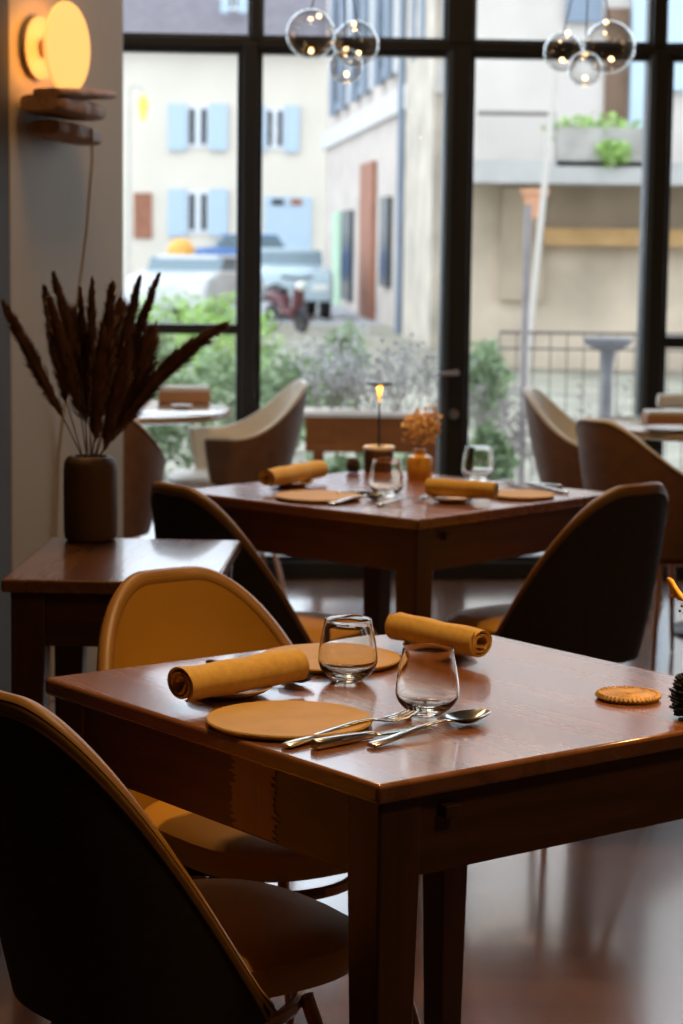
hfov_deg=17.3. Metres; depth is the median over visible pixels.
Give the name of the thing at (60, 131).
shelf
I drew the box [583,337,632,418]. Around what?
birdbath
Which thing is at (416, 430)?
dried flower
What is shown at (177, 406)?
dish
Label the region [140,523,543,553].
floor
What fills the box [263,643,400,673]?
dinner plate
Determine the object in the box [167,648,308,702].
rolled napkin
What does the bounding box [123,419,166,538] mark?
armchair
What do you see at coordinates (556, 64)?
leaning pole
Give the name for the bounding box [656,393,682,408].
rolled napkin
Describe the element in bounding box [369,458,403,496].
glass tumbler
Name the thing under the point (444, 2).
window
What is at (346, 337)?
bush
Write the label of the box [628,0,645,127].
shutter
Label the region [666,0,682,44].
window
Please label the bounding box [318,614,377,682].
glass tumbler
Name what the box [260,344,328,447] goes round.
bush
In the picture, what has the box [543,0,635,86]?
globe pendant
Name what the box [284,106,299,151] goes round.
shutter
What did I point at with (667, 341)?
window
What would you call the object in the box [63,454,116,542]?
vase
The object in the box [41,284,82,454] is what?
pampas plume
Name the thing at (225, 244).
parked car
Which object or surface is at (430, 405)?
dried flower
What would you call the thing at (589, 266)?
balcony building
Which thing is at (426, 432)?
dried flower
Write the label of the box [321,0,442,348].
stone building
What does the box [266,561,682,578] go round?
trim
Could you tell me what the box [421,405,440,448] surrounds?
dried flower
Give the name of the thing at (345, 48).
globe pendant
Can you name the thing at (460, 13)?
trim
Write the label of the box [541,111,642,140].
plant
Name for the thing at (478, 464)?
glass tumbler
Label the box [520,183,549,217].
terracotta pot
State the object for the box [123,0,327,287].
house
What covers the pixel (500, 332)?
iron fence
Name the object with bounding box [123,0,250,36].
window
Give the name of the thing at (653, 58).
trim
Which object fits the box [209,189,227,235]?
shutter
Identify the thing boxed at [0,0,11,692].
wall
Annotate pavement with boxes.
[149,322,682,482]
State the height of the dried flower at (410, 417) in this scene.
0.114 m
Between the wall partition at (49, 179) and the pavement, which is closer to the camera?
the wall partition at (49, 179)
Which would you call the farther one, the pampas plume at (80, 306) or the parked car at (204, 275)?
the parked car at (204, 275)
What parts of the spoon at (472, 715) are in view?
handle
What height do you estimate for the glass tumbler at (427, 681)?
0.094 m
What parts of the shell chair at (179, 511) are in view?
seat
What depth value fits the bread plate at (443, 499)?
5.54 m
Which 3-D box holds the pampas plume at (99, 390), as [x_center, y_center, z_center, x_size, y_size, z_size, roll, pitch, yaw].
[-0.509,-0.228,4.755,0.071,0.360,0.139,0,7,-4]
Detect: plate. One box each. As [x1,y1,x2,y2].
[214,686,272,698]
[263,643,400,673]
[274,490,360,503]
[279,479,314,486]
[429,495,472,502]
[497,490,554,500]
[641,425,682,432]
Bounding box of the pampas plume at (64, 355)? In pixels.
[43,293,87,457]
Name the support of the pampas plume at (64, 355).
in the vase at (89, 484)
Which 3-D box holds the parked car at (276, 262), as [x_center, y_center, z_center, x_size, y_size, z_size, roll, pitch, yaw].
[-1.294,-5.090,49.756,1.768,1.502,4.000,0,7,-8]
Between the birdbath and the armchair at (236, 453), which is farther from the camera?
the birdbath
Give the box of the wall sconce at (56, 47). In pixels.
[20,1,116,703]
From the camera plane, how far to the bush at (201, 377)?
14.94 m
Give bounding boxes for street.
[123,288,383,324]
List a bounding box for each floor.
[0,579,682,1023]
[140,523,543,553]
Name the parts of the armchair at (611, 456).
leg, leg, under frame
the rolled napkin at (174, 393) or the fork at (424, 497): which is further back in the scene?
the rolled napkin at (174, 393)
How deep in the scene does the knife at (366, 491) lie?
5.68 m
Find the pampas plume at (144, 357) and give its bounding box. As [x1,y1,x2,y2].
[109,318,166,443]
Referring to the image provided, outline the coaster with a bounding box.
[595,686,661,704]
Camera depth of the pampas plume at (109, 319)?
4.71 m
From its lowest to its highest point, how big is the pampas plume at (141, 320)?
0.472 m
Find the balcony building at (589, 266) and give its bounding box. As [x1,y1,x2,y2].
[470,0,682,370]
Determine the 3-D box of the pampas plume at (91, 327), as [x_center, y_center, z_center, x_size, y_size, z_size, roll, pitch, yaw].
[-0.539,-0.275,4.816,0.045,0.462,0.102,1,7,4]
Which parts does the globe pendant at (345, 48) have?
globe, cord, globe, globe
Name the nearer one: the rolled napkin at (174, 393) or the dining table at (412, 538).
the dining table at (412, 538)
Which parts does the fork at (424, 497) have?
handle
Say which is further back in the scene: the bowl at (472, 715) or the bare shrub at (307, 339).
the bare shrub at (307, 339)
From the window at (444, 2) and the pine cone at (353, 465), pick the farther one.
the window at (444, 2)
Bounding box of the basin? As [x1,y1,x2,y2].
[583,337,632,350]
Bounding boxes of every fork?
[281,709,418,747]
[376,494,429,505]
[500,478,568,493]
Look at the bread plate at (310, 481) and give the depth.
5.84 m
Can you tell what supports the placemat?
on the dining table at (552, 763)
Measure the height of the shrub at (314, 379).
0.377 m
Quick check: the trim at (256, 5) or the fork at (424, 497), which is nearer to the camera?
the fork at (424, 497)
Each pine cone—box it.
[346,457,360,472]
[668,673,682,715]
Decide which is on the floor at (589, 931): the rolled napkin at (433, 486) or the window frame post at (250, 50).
the window frame post at (250, 50)
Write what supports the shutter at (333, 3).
hanging from the stone building at (382, 138)
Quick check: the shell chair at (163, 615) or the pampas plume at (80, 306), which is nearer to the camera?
the shell chair at (163, 615)
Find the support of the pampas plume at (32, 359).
in the vase at (89, 484)
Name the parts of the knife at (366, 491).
handle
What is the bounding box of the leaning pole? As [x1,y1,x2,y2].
[527,61,559,382]
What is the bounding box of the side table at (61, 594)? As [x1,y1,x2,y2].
[1,537,240,879]
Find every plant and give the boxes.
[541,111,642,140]
[594,138,632,169]
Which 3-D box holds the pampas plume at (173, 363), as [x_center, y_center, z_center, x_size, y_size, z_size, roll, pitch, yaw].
[-0.399,-0.227,4.765,0.330,0.362,0.072,0,7,-3]
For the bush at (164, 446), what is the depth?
14.87 m
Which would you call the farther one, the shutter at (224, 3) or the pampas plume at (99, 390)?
the shutter at (224, 3)
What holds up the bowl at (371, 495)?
on the spoon at (370, 495)
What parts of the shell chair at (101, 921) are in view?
seat, under frame, leg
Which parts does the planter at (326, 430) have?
leg, leg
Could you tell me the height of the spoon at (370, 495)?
0.015 m
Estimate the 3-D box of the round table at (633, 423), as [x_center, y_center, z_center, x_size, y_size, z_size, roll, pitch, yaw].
[1.409,0.061,8.018,1.000,0.750,1.000,1,7,0]
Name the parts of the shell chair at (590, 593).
seat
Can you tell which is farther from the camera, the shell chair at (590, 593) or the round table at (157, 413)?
the round table at (157, 413)
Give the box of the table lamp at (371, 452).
[363,381,393,472]
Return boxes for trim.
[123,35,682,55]
[251,0,261,39]
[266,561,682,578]
[446,0,474,43]
[640,55,656,443]
[646,50,670,454]
[651,0,666,47]
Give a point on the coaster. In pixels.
(624, 695)
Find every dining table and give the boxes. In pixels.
[46,635,682,1023]
[197,470,603,635]
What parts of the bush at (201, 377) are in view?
stem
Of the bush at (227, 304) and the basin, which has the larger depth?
the bush at (227, 304)
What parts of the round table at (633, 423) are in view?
foot plate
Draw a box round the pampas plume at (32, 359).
[0,298,82,456]
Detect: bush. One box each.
[127,286,234,384]
[135,307,182,382]
[143,371,170,449]
[149,343,288,472]
[172,291,283,391]
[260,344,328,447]
[287,351,359,407]
[301,452,412,473]
[322,319,370,372]
[468,420,521,480]
[469,337,514,426]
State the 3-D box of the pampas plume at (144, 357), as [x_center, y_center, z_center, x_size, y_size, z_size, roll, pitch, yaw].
[-0.469,-0.237,4.808,0.209,0.362,0.130,0,7,-7]
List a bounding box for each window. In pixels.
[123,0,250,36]
[123,46,242,422]
[261,0,446,40]
[474,0,652,44]
[659,56,682,559]
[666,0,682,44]
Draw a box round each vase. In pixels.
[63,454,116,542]
[407,448,432,479]
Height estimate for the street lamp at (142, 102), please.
5.408 m
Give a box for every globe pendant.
[286,0,378,83]
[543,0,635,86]
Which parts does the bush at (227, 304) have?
stem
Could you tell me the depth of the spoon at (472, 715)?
3.03 m
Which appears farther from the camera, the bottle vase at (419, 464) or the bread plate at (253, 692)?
the bottle vase at (419, 464)
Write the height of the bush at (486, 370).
0.840 m
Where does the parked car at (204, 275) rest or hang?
on the street
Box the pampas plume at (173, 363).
[99,321,230,456]
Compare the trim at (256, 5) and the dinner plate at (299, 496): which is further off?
the trim at (256, 5)
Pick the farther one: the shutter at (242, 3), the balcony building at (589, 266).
the shutter at (242, 3)
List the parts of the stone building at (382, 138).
door, pane, pane, door, pane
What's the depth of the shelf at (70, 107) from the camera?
6.35 m
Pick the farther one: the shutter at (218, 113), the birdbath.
the shutter at (218, 113)
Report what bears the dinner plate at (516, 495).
on the dining table at (412, 538)
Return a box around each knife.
[310,724,437,749]
[337,490,403,494]
[492,480,562,489]
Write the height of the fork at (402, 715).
0.015 m
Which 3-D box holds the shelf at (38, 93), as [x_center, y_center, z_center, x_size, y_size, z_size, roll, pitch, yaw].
[-0.766,-1.202,6.447,0.135,0.034,0.330,4,8,22]
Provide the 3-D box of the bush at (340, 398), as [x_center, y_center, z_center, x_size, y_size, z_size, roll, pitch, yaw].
[-0.188,-0.964,18.498,0.711,0.744,0.471,1,7,0]
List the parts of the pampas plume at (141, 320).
stem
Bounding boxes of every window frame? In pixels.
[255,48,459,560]
[463,52,650,560]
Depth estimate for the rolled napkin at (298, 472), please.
5.82 m
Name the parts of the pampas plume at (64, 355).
stem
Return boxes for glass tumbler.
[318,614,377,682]
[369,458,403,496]
[395,643,459,716]
[462,445,494,480]
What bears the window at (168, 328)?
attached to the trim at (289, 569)
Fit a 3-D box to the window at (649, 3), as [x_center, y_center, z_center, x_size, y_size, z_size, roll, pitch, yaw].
[0.899,-2.991,8.905,0.722,2.228,0.080,0,7,-4]
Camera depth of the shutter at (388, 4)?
43.86 m
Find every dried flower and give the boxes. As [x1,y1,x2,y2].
[401,411,418,447]
[401,422,426,444]
[404,407,427,448]
[405,404,442,445]
[407,416,437,448]
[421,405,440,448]
[421,419,440,447]
[666,577,682,611]
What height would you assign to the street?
0.300 m
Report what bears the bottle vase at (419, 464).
on the dining table at (412, 538)
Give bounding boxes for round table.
[136,400,232,425]
[606,415,682,636]
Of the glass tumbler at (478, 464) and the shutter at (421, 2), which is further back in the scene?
the shutter at (421, 2)
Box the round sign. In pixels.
[167,239,194,254]
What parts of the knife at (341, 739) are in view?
handle, blade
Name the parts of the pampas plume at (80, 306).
stem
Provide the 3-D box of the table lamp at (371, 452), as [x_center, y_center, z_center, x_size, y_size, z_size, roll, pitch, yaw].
[0.105,-0.237,6.235,0.087,0.253,0.087,1,7,0]
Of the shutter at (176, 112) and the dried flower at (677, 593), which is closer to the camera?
the dried flower at (677, 593)
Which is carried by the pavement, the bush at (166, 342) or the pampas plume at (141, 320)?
the bush at (166, 342)
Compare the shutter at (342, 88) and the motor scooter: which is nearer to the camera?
the motor scooter
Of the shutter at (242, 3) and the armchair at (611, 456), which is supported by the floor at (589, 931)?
the armchair at (611, 456)
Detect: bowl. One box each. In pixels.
[363,493,383,498]
[445,709,490,723]
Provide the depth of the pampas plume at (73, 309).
4.83 m
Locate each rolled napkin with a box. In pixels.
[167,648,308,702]
[258,460,327,486]
[385,612,491,656]
[425,478,498,498]
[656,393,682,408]
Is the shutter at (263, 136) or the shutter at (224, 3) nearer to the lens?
the shutter at (224, 3)
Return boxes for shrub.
[261,313,381,368]
[274,333,476,411]
[468,376,634,480]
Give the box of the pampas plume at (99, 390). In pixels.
[85,321,115,457]
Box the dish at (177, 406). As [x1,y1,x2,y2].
[171,404,191,408]
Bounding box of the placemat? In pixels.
[206,700,372,740]
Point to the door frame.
(450, 55)
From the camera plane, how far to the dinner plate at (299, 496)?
5.58 m
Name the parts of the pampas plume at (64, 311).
stem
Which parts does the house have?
door, pane, pane, pane, pane, pane, pane, pane, garage door, pane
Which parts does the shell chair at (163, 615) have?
seat, leg, under frame, leg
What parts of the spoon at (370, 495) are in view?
handle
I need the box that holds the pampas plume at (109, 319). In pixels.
[93,278,119,453]
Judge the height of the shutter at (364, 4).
3.200 m
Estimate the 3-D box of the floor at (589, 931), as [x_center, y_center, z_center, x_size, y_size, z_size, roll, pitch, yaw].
[0.486,1.145,2.789,11.000,0.120,13.250,1,7,0]
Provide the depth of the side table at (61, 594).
4.31 m
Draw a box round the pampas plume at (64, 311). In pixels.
[50,270,88,457]
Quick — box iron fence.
[497,331,682,481]
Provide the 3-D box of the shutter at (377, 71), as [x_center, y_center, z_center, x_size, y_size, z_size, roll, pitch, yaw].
[0.760,-10.410,46.182,0.110,3.200,0.827,0,7,-4]
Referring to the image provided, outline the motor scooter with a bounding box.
[264,275,312,332]
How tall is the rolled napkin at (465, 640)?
0.046 m
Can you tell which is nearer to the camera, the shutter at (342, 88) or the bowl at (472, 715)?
the bowl at (472, 715)
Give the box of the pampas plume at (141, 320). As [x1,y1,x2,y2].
[95,272,160,457]
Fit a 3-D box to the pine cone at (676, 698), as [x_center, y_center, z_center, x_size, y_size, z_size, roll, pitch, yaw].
[0.487,0.253,3.116,0.062,0.065,0.062,4,8,24]
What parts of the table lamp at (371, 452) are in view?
stem, lamp shade, bulb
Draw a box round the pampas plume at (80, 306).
[76,287,91,454]
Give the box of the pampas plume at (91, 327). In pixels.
[81,276,98,457]
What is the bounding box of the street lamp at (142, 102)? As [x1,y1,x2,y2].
[127,82,147,277]
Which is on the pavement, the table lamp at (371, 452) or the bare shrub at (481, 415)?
the bare shrub at (481, 415)
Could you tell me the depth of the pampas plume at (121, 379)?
4.73 m
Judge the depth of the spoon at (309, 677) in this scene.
3.31 m
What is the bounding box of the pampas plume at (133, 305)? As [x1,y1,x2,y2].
[94,274,141,457]
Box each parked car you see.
[125,254,263,319]
[194,234,284,254]
[261,248,332,318]
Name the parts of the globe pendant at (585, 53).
globe, cord, globe, cord, globe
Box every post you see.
[241,42,257,419]
[442,46,470,578]
[517,205,531,482]
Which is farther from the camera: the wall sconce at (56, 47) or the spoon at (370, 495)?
the wall sconce at (56, 47)
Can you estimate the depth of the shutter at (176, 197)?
71.24 m
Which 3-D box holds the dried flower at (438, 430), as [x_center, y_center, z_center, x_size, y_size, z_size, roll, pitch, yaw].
[0.242,-0.212,6.086,0.058,0.101,0.077,1,7,0]
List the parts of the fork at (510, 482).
handle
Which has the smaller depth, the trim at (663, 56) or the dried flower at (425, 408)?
the dried flower at (425, 408)
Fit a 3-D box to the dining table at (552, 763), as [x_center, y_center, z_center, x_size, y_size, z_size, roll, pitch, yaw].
[0.113,0.634,3.322,0.800,0.750,0.800,-5,9,-37]
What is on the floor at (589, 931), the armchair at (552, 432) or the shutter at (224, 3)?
the armchair at (552, 432)
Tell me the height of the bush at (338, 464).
0.441 m
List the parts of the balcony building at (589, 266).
railing, doorway, door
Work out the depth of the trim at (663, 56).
9.10 m
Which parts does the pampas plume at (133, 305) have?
stem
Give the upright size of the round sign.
1.632 m
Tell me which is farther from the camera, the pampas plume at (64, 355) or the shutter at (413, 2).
the shutter at (413, 2)
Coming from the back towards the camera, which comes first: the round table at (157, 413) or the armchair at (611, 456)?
the round table at (157, 413)
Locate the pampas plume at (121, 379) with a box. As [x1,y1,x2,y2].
[96,337,133,457]
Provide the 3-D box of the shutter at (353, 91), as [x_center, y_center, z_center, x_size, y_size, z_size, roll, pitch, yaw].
[0.299,-11.156,52.078,0.110,3.200,1.039,0,7,-4]
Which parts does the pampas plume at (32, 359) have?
stem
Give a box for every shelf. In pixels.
[20,94,105,120]
[31,119,101,145]
[32,88,116,99]
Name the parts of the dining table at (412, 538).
leg, leg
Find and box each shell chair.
[0,690,348,1023]
[96,566,420,1023]
[150,481,376,644]
[447,482,667,662]
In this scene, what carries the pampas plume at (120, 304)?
in the vase at (89, 484)
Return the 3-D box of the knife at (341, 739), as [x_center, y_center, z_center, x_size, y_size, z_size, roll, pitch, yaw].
[0.047,0.293,2.970,0.219,0.014,0.020,-6,9,-41]
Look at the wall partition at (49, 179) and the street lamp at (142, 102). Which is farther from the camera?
the street lamp at (142, 102)
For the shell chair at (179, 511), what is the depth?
5.09 m
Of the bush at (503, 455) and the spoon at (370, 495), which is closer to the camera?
the spoon at (370, 495)
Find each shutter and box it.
[168,104,185,149]
[168,189,185,235]
[209,104,227,149]
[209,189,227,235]
[221,0,228,12]
[239,0,246,12]
[262,106,264,151]
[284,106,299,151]
[329,0,336,116]
[338,0,346,110]
[349,0,357,102]
[359,0,368,95]
[373,0,381,86]
[383,0,392,79]
[410,0,416,60]
[419,0,424,37]
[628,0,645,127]
[668,0,682,90]
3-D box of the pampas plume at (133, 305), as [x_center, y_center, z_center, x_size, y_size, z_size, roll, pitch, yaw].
[-0.486,-0.275,4.795,0.124,0.468,0.051,1,7,3]
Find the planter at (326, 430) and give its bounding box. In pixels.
[303,407,436,474]
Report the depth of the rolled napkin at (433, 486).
5.54 m
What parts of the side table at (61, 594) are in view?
leg, leg, leg, leg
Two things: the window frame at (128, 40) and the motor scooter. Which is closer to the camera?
the window frame at (128, 40)
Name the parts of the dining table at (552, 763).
leg, leg, leg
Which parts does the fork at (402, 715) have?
handle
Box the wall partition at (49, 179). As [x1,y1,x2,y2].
[8,0,122,700]
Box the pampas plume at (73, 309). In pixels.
[51,301,91,456]
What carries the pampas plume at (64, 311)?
in the vase at (89, 484)
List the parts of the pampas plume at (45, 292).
stem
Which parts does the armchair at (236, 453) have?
seat, leg, leg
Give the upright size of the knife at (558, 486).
0.014 m
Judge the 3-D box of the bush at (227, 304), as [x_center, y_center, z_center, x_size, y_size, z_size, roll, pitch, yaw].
[-1.221,-1.766,23.966,1.207,1.185,0.778,1,7,0]
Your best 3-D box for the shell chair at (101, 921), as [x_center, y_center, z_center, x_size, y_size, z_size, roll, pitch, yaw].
[-0.243,0.621,3.044,0.545,0.835,0.478,-5,9,-37]
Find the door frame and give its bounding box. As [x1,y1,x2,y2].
[439,51,453,475]
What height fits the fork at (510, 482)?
0.015 m
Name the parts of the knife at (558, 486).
handle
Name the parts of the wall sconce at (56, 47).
plate, cord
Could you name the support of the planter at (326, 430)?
on the floor at (150, 535)
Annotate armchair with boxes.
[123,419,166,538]
[167,379,308,598]
[523,386,663,619]
[576,416,682,671]
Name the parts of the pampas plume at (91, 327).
stem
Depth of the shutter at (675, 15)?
30.24 m
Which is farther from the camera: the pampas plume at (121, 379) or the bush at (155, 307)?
the bush at (155, 307)
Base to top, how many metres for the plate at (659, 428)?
0.013 m
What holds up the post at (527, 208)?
on the pavement
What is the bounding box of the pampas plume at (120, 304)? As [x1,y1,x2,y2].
[96,294,129,413]
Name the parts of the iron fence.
rail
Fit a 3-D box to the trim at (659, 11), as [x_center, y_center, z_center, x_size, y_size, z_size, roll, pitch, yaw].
[1.287,-2.984,8.925,0.054,2.238,0.120,0,7,-4]
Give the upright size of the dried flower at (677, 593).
0.124 m
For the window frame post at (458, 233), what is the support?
on the floor at (589, 931)
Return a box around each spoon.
[293,673,314,682]
[328,493,383,504]
[367,709,490,747]
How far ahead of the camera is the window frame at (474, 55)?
9.09 m
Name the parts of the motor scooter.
seat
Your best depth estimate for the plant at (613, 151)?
28.84 m

